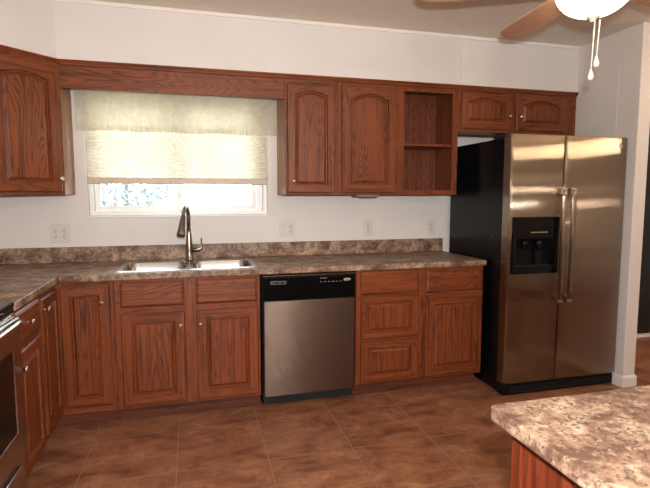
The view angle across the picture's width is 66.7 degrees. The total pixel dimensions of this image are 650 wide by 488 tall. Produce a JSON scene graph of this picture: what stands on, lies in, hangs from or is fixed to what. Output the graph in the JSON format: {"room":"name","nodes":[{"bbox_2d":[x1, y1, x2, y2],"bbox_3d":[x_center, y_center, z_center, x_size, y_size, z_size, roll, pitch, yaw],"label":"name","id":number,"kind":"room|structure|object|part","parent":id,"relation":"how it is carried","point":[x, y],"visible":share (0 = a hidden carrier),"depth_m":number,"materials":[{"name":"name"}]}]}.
{"room":"kitchen","nodes":[
{"label":"kitchen","id":0,"kind":"room"},
{"bbox_2d":[0,89,494,251],"bbox_3d":[-0.225,-0.264,3.775,4.554,2.515,0.130,-1,6,-15],"label":"wall","id":1,"kind":"structure","parent":0,"point":[25,220],"depth_m":3.61,"materials":[{"name":"white paint"}]},
{"bbox_2d":[0,44,75,194],"bbox_3d":[-1.873,-0.689,2.893,0.633,0.796,0.632,-1,6,-15],"label":"upper cabinet","id":2,"kind":"object","parent":1,"relation":"attached to","point":[37,150],"visible":1,"depth_m":2.80,"materials":[{"name":"brown wood"}]},
{"bbox_3d":[-1.631,-0.639,3.130,0.003,0.649,0.309,-1,6,-15],"label":"panel","id":3,"kind":"part","parent":2,"relation":"part of","materials":[{"name":"brown wood"}]},
{"bbox_2d":[49,224,70,242],"bbox_3d":[-1.772,-0.070,3.304,0.124,0.126,0.009,-1,6,-15],"label":"wall outlet","id":4,"kind":"object","parent":1,"relation":"attached to","point":[59,233],"visible":1,"depth_m":3.30,"materials":[{"name":"beige plastic"}]},
{"bbox_2d":[74,89,276,135],"bbox_3d":[-0.994,-0.916,3.396,1.340,0.312,0.077,-1,6,-15],"label":"valance","id":5,"kind":"object","parent":1,"relation":"hanging from","point":[94,109],"visible":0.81,"depth_m":3.36,"materials":[{"name":"fabric"}]},
{"bbox_2d":[86,130,266,184],"bbox_3d":[-1.002,-0.733,3.425,1.200,0.633,0.038,-1,6,-15],"label":"cellular shade","id":6,"kind":"object","parent":1,"relation":"attached to","point":[113,156],"visible":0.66,"depth_m":3.42,"materials":[{"name":"fabric"}]},
{"bbox_3d":[-1.002,-0.438,3.450,1.200,0.041,0.028,-1,6,-15],"label":"rail","id":7,"kind":"part","parent":6,"relation":"part of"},
{"bbox_2d":[89,184,266,215],"bbox_3d":[-1.032,-0.621,3.544,1.217,0.820,0.080,-1,6,-15],"label":"window","id":8,"kind":"structure","parent":1,"relation":"in","point":[258,192],"depth_m":3.55,"materials":[{"name":"white plastic"}]},
{"bbox_3d":[-1.312,-0.615,3.486,0.588,0.758,0.026,-1,6,-15],"label":"fixed sash","id":9,"kind":"part","parent":8,"relation":"part of","materials":[{"name":"clear glass"}]},
{"bbox_3d":[-0.787,-0.625,3.595,0.568,0.758,0.026,-1,6,-15],"label":"sliding sash","id":10,"kind":"part","parent":8,"relation":"part of","materials":[{"name":"clear glass"}]},
{"bbox_2d":[88,214,267,217],"bbox_3d":[-1.014,-0.200,3.517,1.221,0.012,0.058,-1,6,-15],"label":"trim","id":11,"kind":"structure","parent":1,"relation":"attached to","point":[256,214],"depth_m":3.47,"materials":[{"name":"white plastic"}]},
{"bbox_2d":[0,238,442,264],"bbox_3d":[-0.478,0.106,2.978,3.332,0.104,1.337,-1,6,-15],"label":"backsplash","id":12,"kind":"structure","parent":1,"relation":"attached to","point":[217,250],"depth_m":3.56,"materials":[{"name":"laminate"}]},
{"bbox_2d":[279,220,294,236],"bbox_3d":[-0.281,-0.113,3.698,0.118,0.126,0.016,-1,6,-15],"label":"wall outlet","id":13,"kind":"object","parent":1,"relation":"attached to","point":[287,227],"visible":1,"depth_m":3.70,"materials":[{"name":"beige plastic"}]},
{"bbox_2d":[277,79,337,194],"bbox_3d":[-0.127,-0.747,3.491,0.369,0.795,0.374,-1,6,-15],"label":"upper cabinet","id":14,"kind":"object","parent":1,"relation":"attached to","point":[307,116],"visible":0.89,"depth_m":3.35,"materials":[{"name":"brown wood"}]},
{"bbox_3d":[-0.306,-0.746,3.479,0.016,0.795,0.305,-1,6,-15],"label":"panel","id":15,"kind":"part","parent":14,"relation":"part of","materials":[{"name":"brown wood"}]},
{"bbox_2d":[363,220,372,235],"bbox_3d":[0.338,-0.123,3.867,0.078,0.126,0.009,-1,6,-15],"label":"wall outlet","id":16,"kind":"object","parent":1,"relation":"attached to","point":[367,224],"visible":1,"depth_m":3.86,"materials":[{"name":"beige plastic"}]},
{"bbox_2d":[337,82,399,196],"bbox_3d":[0.269,-0.750,3.614,0.458,0.811,0.344,-1,6,-15],"label":"upper cabinet","id":17,"kind":"object","parent":1,"relation":"attached to","point":[368,114],"visible":0.84,"depth_m":3.45,"materials":[{"name":"brown wood"}]},
{"bbox_2d":[398,86,458,194],"bbox_3d":[0.712,-0.771,3.741,0.464,0.795,0.324,-1,6,-15],"label":"upper cabinet","id":18,"kind":"object","parent":1,"relation":"attached to","point":[428,117],"visible":0.75,"depth_m":3.86,"materials":[{"name":"brown wood"}]},
{"bbox_3d":[0.671,-0.785,3.894,0.432,0.793,0.005,-1,6,-15],"label":"panel","id":19,"kind":"part","parent":18,"relation":"part of","materials":[{"name":"brown wood"}]},
{"bbox_3d":[0.711,-1.159,3.710,0.432,0.015,0.297,-1,6,-15],"label":"panel","id":20,"kind":"part","parent":18,"relation":"part of","materials":[{"name":"brown wood"}]},
{"bbox_2d":[404,143,450,149],"bbox_3d":[0.711,-0.737,3.751,0.430,0.018,0.296,-1,6,-15],"label":"shelf","id":21,"kind":"object","parent":18,"relation":"attached to","point":[407,146],"depth_m":3.66,"materials":[{"name":"brown wood"}]},
{"bbox_3d":[0.926,-0.777,3.808,0.016,0.795,0.305,-1,6,-15],"label":"panel","id":22,"kind":"part","parent":18,"relation":"part of","materials":[{"name":"brown wood"}]},
{"bbox_2d":[426,219,434,234],"bbox_3d":[0.858,-0.137,4.006,0.078,0.126,0.009,-1,6,-15],"label":"wall outlet","id":23,"kind":"object","parent":1,"relation":"attached to","point":[430,223],"visible":1,"depth_m":4.00,"materials":[{"name":"beige plastic"}]},
{"bbox_2d":[458,90,575,137],"bbox_3d":[1.441,-1.020,3.887,1.030,0.328,0.374,-1,6,-15],"label":"upper cabinet","id":24,"kind":"object","parent":1,"relation":"attached to","point":[481,114],"visible":0.84,"depth_m":3.74,"materials":[{"name":"brown wood"}]},
{"bbox_2d":[58,59,578,96],"bbox_3d":[0.203,-1.122,3.391,3.672,0.030,0.020,-1,6,-15],"label":"strip","id":25,"kind":"object","parent":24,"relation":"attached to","point":[61,61],"visible":1,"depth_m":3.29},
{"bbox_3d":[1.393,-1.037,4.064,0.998,0.326,0.005,-1,6,-15],"label":"panel","id":26,"kind":"part","parent":24,"relation":"part of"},
{"bbox_3d":[1.433,-0.883,3.931,0.998,0.012,0.297,-1,6,-15],"label":"panel","id":27,"kind":"part","parent":24,"relation":"part of","materials":[{"name":"brown wood"}]},
{"bbox_3d":[1.202,-0.990,3.673,0.420,0.274,0.019,-1,6,-15],"label":"door","id":28,"kind":"part","parent":24,"relation":"part of","materials":[{"name":"brown wood"}]},
{"bbox_3d":[1.657,-1.002,3.795,0.438,0.274,0.019,-1,6,-15],"label":"door","id":29,"kind":"part","parent":24,"relation":"part of","materials":[{"name":"brown wood"}]},
{"bbox_2d":[0,0,578,91],"bbox_3d":[0.125,-1.225,2.461,4.300,0.349,2.400,-1,6,-15],"label":"wall","id":30,"kind":"structure","parent":0,"point":[59,30],"depth_m":3.23,"materials":[{"name":"white paint"}]},
{"bbox_2d":[59,63,283,99],"bbox_3d":[-0.930,-1.029,3.115,1.361,0.161,0.018,-1,6,-15],"label":"wooden valance","id":31,"kind":"object","parent":30,"relation":"attached to","point":[71,77],"visible":0.9,"depth_m":3.09,"materials":[{"name":"brown wood"}]},
{"bbox_2d":[53,0,579,49],"bbox_3d":[0.194,-1.476,3.360,3.689,0.022,0.010,-1,6,-15],"label":"trim","id":32,"kind":"structure","parent":30,"relation":"attached to","point":[89,2],"depth_m":3.27,"materials":[{"name":"white paint"}]},
{"bbox_2d":[461,39,462,84],"bbox_3d":[0.997,-1.324,3.594,0.010,0.321,0.003,-1,6,-15],"label":"trim","id":33,"kind":"structure","parent":30,"relation":"attached to","point":[462,39],"depth_m":3.59,"materials":[{"name":"white paint"}]},
{"bbox_2d":[26,337,649,487],"bbox_3d":[1.675,1.321,1.070,6.750,0.120,6.850,-1,6,-15],"label":"floor","id":34,"kind":"structure","parent":0,"point":[444,436],"depth_m":2.71,"materials":[{"name":"tile"}]},
{"bbox_2d":[0,302,26,487],"bbox_3d":[-1.479,0.661,1.668,0.668,1.080,0.762,-1,6,-15],"label":"range","id":35,"kind":"object","parent":34,"relation":"on","point":[13,437],"visible":1,"depth_m":1.97,"materials":[{"name":"silver metal"}]},
{"bbox_2d":[0,302,13,314],"bbox_3d":[-1.503,0.295,1.626,0.619,0.024,0.762,-1,6,-15],"label":"cooktop","id":36,"kind":"object","parent":35,"relation":"in","point":[6,308],"depth_m":2.01,"materials":[{"name":"black glass"}]},
{"bbox_3d":[-1.178,0.354,1.719,0.045,0.030,0.747,-1,6,-15],"label":"handle","id":37,"kind":"part","parent":35,"relation":"part of","materials":[{"name":"silver metal"}]},
{"bbox_3d":[-1.189,0.948,1.774,0.018,0.016,0.562,-1,6,-15],"label":"drawer pull","id":38,"kind":"part","parent":35,"relation":"part of","materials":[{"name":"silver metal"}]},
{"bbox_3d":[-1.221,1.016,1.772,0.047,0.183,0.756,-1,6,-15],"label":"drawer","id":39,"kind":"part","parent":35,"relation":"part of","materials":[{"name":"silver metal"}]},
{"bbox_2d":[14,298,46,477],"bbox_3d":[-1.644,0.710,2.222,0.660,0.875,0.374,-1,6,-15],"label":"base cabinet","id":40,"kind":"object","parent":34,"relation":"on","point":[31,343],"visible":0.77,"depth_m":2.30,"materials":[{"name":"brown wood"}]},
{"bbox_3d":[-1.299,0.543,2.135,0.031,0.029,0.029,-1,6,-15],"label":"knob","id":41,"kind":"part","parent":40,"relation":"part of","materials":[{"name":"silver metal"}]},
{"bbox_3d":[-1.383,0.654,2.287,0.019,0.775,0.374,-1,6,-15],"label":"frame","id":42,"kind":"part","parent":40,"relation":"part of","materials":[{"name":"brown wood"}]},
{"bbox_3d":[-1.364,0.359,2.262,0.019,0.154,0.340,-1,6,-15],"label":"drawer","id":43,"kind":"part","parent":40,"relation":"part of","materials":[{"name":"brown wood"}]},
{"bbox_3d":[-1.332,0.354,2.240,0.031,0.029,0.029,-1,6,-15],"label":"knob","id":44,"kind":"part","parent":40,"relation":"part of","materials":[{"name":"silver metal"}]},
{"bbox_3d":[-1.364,0.740,2.299,0.019,0.564,0.340,-1,6,-15],"label":"door","id":45,"kind":"part","parent":40,"relation":"part of","materials":[{"name":"brown wood"}]},
{"bbox_2d":[36,281,121,439],"bbox_3d":[-1.695,0.645,2.897,0.914,0.875,0.963,-1,6,-15],"label":"base cabinet","id":46,"kind":"object","parent":34,"relation":"on","point":[77,330],"visible":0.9,"depth_m":2.82,"materials":[{"name":"brown wood"}]},
{"bbox_3d":[-1.477,0.620,2.636,0.018,0.775,0.352,-1,6,-15],"label":"frame","id":47,"kind":"part","parent":46,"relation":"part of","materials":[{"name":"brown wood"}]},
{"bbox_3d":[-1.456,0.614,2.631,0.019,0.704,0.298,-1,6,-15],"label":"door","id":48,"kind":"part","parent":46,"relation":"part of","materials":[{"name":"brown wood"}]},
{"bbox_3d":[-1.365,0.594,2.837,0.256,0.704,0.019,-1,6,-15],"label":"door","id":49,"kind":"part","parent":46,"relation":"part of","materials":[{"name":"brown wood"}]},
{"bbox_3d":[-1.378,0.599,2.854,0.322,0.775,0.018,-1,6,-15],"label":"frame","id":50,"kind":"part","parent":46,"relation":"part of","materials":[{"name":"brown wood"}]},
{"bbox_2d":[0,238,486,310],"bbox_3d":[-0.474,0.125,2.982,3.342,0.142,1.337,-1,6,-15],"label":"countertop","id":51,"kind":"structure","parent":46,"relation":"on","point":[25,273],"depth_m":3.33,"materials":[{"name":"laminate"}]},
{"bbox_2d":[115,257,258,272],"bbox_3d":[-0.885,0.225,3.232,0.850,0.194,0.513,-1,6,-15],"label":"sink","id":52,"kind":"object","parent":51,"relation":"in","point":[244,262],"visible":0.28,"depth_m":3.33,"materials":[{"name":"metal"}]},
{"bbox_2d":[176,205,201,259],"bbox_3d":[-0.932,-0.071,3.301,0.113,0.382,0.259,2,6,15],"label":"kitchen faucet","id":53,"kind":"object","parent":51,"relation":"on","point":[190,249],"visible":1,"depth_m":3.38,"materials":[{"name":"silver metal"}]},
{"bbox_3d":[-0.883,0.006,3.408,0.074,0.097,0.033,-1,6,-7],"label":"handle","id":54,"kind":"part","parent":53,"relation":"part of","materials":[{"name":"silver metal"}]},
{"bbox_2d":[114,275,260,419],"bbox_3d":[-0.885,0.609,3.269,0.842,0.875,0.660,-1,6,-15],"label":"base cabinet","id":55,"kind":"object","parent":34,"relation":"on","point":[184,345],"visible":0.92,"depth_m":2.99,"materials":[{"name":"brown wood"}]},
{"bbox_3d":[-1.014,0.293,2.903,0.357,0.150,0.019,-1,6,-15],"label":"drawer","id":56,"kind":"part","parent":55,"relation":"part of","materials":[{"name":"brown wood"}]},
{"bbox_3d":[-1.013,0.679,2.940,0.359,0.555,0.019,-1,6,-15],"label":"door","id":57,"kind":"part","parent":55,"relation":"part of","materials":[{"name":"brown wood"}]},
{"bbox_3d":[-0.598,0.282,3.014,0.364,0.150,0.019,-1,6,-15],"label":"drawer","id":58,"kind":"part","parent":55,"relation":"part of","materials":[{"name":"brown wood"}]},
{"bbox_3d":[-0.595,0.668,3.052,0.370,0.555,0.019,-1,6,-15],"label":"door","id":59,"kind":"part","parent":55,"relation":"part of","materials":[{"name":"brown wood"}]},
{"bbox_2d":[260,271,354,403],"bbox_3d":[-0.174,0.595,3.459,0.602,0.866,0.624,-1,6,-15],"label":"dishwasher","id":60,"kind":"object","parent":34,"relation":"on","point":[307,319],"visible":0.98,"depth_m":3.16,"materials":[{"name":"silver metal"}]},
{"bbox_3d":[-0.108,0.991,3.254,0.592,0.058,0.015,-1,6,-15],"label":"kick plate","id":61,"kind":"part","parent":60,"relation":"part of","materials":[{"name":"metal"}]},
{"bbox_3d":[-0.099,0.274,3.152,0.596,0.152,0.056,-1,6,-15],"label":"control panel","id":62,"kind":"part","parent":60,"relation":"part of","materials":[{"name":"black plastic"}]},
{"bbox_2d":[351,268,421,394],"bbox_3d":[0.354,0.576,3.616,0.472,0.875,0.630,-1,6,-15],"label":"base cabinet","id":63,"kind":"object","parent":34,"relation":"on","point":[387,308],"visible":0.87,"depth_m":3.31,"materials":[{"name":"brown wood"}]},
{"bbox_3d":[0.129,0.530,3.571,0.016,0.775,0.591,-1,6,-15],"label":"panel","id":64,"kind":"part","parent":63,"relation":"part of","materials":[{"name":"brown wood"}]},
{"bbox_3d":[0.436,0.785,3.341,0.414,0.274,0.019,-1,6,-15],"label":"drawer","id":65,"kind":"part","parent":63,"relation":"part of","materials":[{"name":"brown wood"}]},
{"bbox_3d":[0.436,0.487,3.312,0.414,0.286,0.019,-1,6,-15],"label":"drawer","id":66,"kind":"part","parent":63,"relation":"part of","materials":[{"name":"brown wood"}]},
{"bbox_3d":[0.436,0.255,3.290,0.414,0.152,0.019,-1,6,-15],"label":"drawer","id":67,"kind":"part","parent":63,"relation":"part of","materials":[{"name":"brown wood"}]},
{"bbox_2d":[415,266,482,387],"bbox_3d":[0.810,0.564,3.738,0.472,0.875,0.630,-1,6,-15],"label":"base cabinet","id":68,"kind":"object","parent":34,"relation":"on","point":[451,299],"visible":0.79,"depth_m":3.43,"materials":[{"name":"brown wood"}]},
{"bbox_3d":[0.898,0.629,3.450,0.434,0.564,0.019,-1,6,-15],"label":"door","id":69,"kind":"part","parent":68,"relation":"part of","materials":[{"name":"brown wood"}]},
{"bbox_3d":[0.897,0.247,3.413,0.432,0.156,0.019,-1,6,-15],"label":"drawer","id":70,"kind":"part","parent":68,"relation":"part of","materials":[{"name":"brown wood"}]},
{"bbox_2d":[449,133,627,394],"bbox_3d":[1.561,0.114,3.726,0.929,1.772,0.845,-1,6,-15],"label":"refrigerator","id":71,"kind":"object","parent":34,"relation":"on","point":[545,212],"visible":0.97,"depth_m":3.38,"materials":[{"name":"silver metal"}]},
{"bbox_3d":[1.334,0.004,3.303,0.052,0.075,0.052,-1,6,-15],"label":"spout","id":72,"kind":"part","parent":71,"relation":"part of","materials":[{"name":"black plastic"}]},
{"bbox_3d":[1.395,0.110,3.343,0.410,1.670,0.089,-1,6,-15],"label":"freezer door","id":73,"kind":"part","parent":71,"relation":"part of","materials":[{"name":"silver metal"}]},
{"bbox_3d":[1.440,0.001,3.332,0.052,0.075,0.052,-1,6,-15],"label":"spout","id":74,"kind":"part","parent":71,"relation":"part of","materials":[{"name":"black plastic"}]},
{"bbox_3d":[1.579,0.372,3.351,0.042,0.050,0.042,-1,6,-15],"label":"handle mount","id":75,"kind":"part","parent":71,"relation":"part of","materials":[{"name":"silver metal"}]},
{"bbox_3d":[1.586,0.006,3.292,0.036,0.740,0.017,-1,6,-15],"label":"handle","id":76,"kind":"part","parent":71,"relation":"part of","materials":[{"name":"silver metal"}]},
{"bbox_3d":[1.579,-0.349,3.281,0.042,0.044,0.042,-1,6,-15],"label":"handle mount","id":77,"kind":"part","parent":71,"relation":"part of","materials":[{"name":"silver metal"}]},
{"bbox_3d":[1.651,0.371,3.370,0.042,0.050,0.042,-1,6,-15],"label":"handle mount","id":78,"kind":"part","parent":71,"relation":"part of","materials":[{"name":"silver metal"}]},
{"bbox_3d":[1.657,0.005,3.311,0.036,0.740,0.017,-1,6,-15],"label":"handle","id":79,"kind":"part","parent":71,"relation":"part of","materials":[{"name":"silver metal"}]},
{"bbox_3d":[1.651,-0.351,3.300,0.042,0.044,0.042,-1,6,-15],"label":"handle mount","id":80,"kind":"part","parent":71,"relation":"part of","materials":[{"name":"silver metal"}]},
{"bbox_3d":[1.846,0.098,3.463,0.512,1.670,0.089,-1,6,-15],"label":"fridge door","id":81,"kind":"part","parent":71,"relation":"part of","materials":[{"name":"silver metal"}]},
{"bbox_2d":[510,436,580,487],"bbox_3d":[1.484,0.830,0.956,2.054,0.881,0.820,-1,6,-15],"label":"base cabinet","id":82,"kind":"object","parent":34,"relation":"on","point":[528,469],"visible":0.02,"depth_m":0.98,"materials":[{"name":"brown wood"}]},
{"bbox_2d":[490,385,649,487],"bbox_3d":[1.500,0.376,0.888,2.134,0.033,0.927,-1,6,-15],"label":"countertop","id":83,"kind":"structure","parent":82,"relation":"on","point":[601,439],"depth_m":0.94,"materials":[{"name":"laminate"}]},
{"bbox_2d":[637,333,649,337],"bbox_3d":[3.044,0.886,4.802,1.040,0.028,0.078,-1,6,-15],"label":"trim","id":84,"kind":"structure","parent":34,"relation":"on","point":[640,335],"depth_m":4.78,"materials":[{"name":"white paint"}]},
{"bbox_2d":[92,0,649,45],"bbox_3d":[1.675,-1.292,0.818,6.750,0.100,6.850,-1,6,-15],"label":"ceiling","id":85,"kind":"structure","parent":0,"point":[477,18],"depth_m":3.16,"materials":[{"name":"white paint"}]},
{"bbox_2d":[423,0,649,79],"bbox_3d":[1.079,-1.008,1.996,1.313,0.691,1.299,-1,6,-15],"label":"ceiling fan","id":86,"kind":"object","parent":85,"relation":"hanging from","point":[591,10],"visible":1,"depth_m":2.03,"materials":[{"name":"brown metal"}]},
{"bbox_3d":[0.669,-1.041,2.021,0.575,0.021,0.148,1,6,10],"label":"blade","id":87,"kind":"part","parent":86,"relation":"part of","materials":[{"name":"brown wood"}]},
{"bbox_3d":[1.009,-1.073,2.348,0.148,0.021,0.575,-1,6,-8],"label":"blade","id":88,"kind":"part","parent":86,"relation":"part of","materials":[{"name":"brown wood"}]},
{"bbox_3d":[1.065,-0.959,1.959,0.287,0.112,0.287,-1,6,-15],"label":"lamp shade","id":89,"kind":"part","parent":86,"relation":"part of","materials":[{"name":"white glass"}]},
{"bbox_3d":[1.076,-0.801,1.983,0.012,0.195,0.004,-1,6,-15],"label":"pull chain","id":90,"kind":"part","parent":86,"relation":"part of","materials":[{"name":"white metal"}]},
{"bbox_3d":[1.099,-0.828,1.986,0.012,0.142,0.004,-1,6,-15],"label":"pull chain","id":91,"kind":"part","parent":86,"relation":"part of","materials":[{"name":"white metal"}]},
{"bbox_3d":[1.427,-1.051,2.127,0.575,0.021,0.148,-3,6,-26],"label":"blade","id":92,"kind":"part","parent":86,"relation":"part of","materials":[{"name":"brown wood"}]},
{"bbox_2d":[575,22,649,375],"bbox_3d":[2.058,-0.271,3.855,0.104,2.515,0.897,-1,6,-15],"label":"wall","id":93,"kind":"structure","parent":0,"point":[596,98],"depth_m":3.48,"materials":[{"name":"white paint"}]},
{"bbox_2d":[615,31,621,133],"bbox_3d":[2.075,-1.140,3.498,0.002,0.713,0.010,-1,6,-15],"label":"trim","id":94,"kind":"structure","parent":93,"relation":"attached to","point":[620,31],"depth_m":3.50,"materials":[{"name":"white paint"}]},
{"bbox_2d":[611,372,636,387],"bbox_3d":[2.041,0.932,4.034,0.125,0.083,1.048,-1,6,-15],"label":"baseboard","id":95,"kind":"structure","parent":93,"relation":"attached to","point":[619,380],"depth_m":3.54,"materials":[{"name":"white paint"}]},
{"bbox_3d":[2.999,-0.361,4.780,2.196,2.515,0.130,-1,6,-15],"label":"wall","id":96,"kind":"structure","parent":0,"visible":0},
{"bbox_2d":[637,129,649,333],"bbox_3d":[3.048,-0.133,4.688,0.880,2.020,0.106,-1,6,-15],"label":"door","id":97,"kind":"structure","parent":96,"relation":"in","point":[643,324],"depth_m":4.75,"materials":[{"name":"paint"}]},
{"label":"outside","id":98,"kind":"structure","parent":0,"visible":0},
{"bbox_3d":[-9.118,-1.136,32.640,62.000,0.100,59.600,-1,6,-15],"label":"ground","id":99,"kind":"structure","parent":98,"visible":0},
{"bbox_2d":[101,184,176,210],"bbox_3d":[-6.242,-1.259,15.515,3.114,3.456,3.189,-4,7,-39],"label":"tree","id":100,"kind":"object","parent":99,"relation":"on","point":[145,193],"visible":0.3,"depth_m":14.94,"materials":[{"name":"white plant"}]}
]}

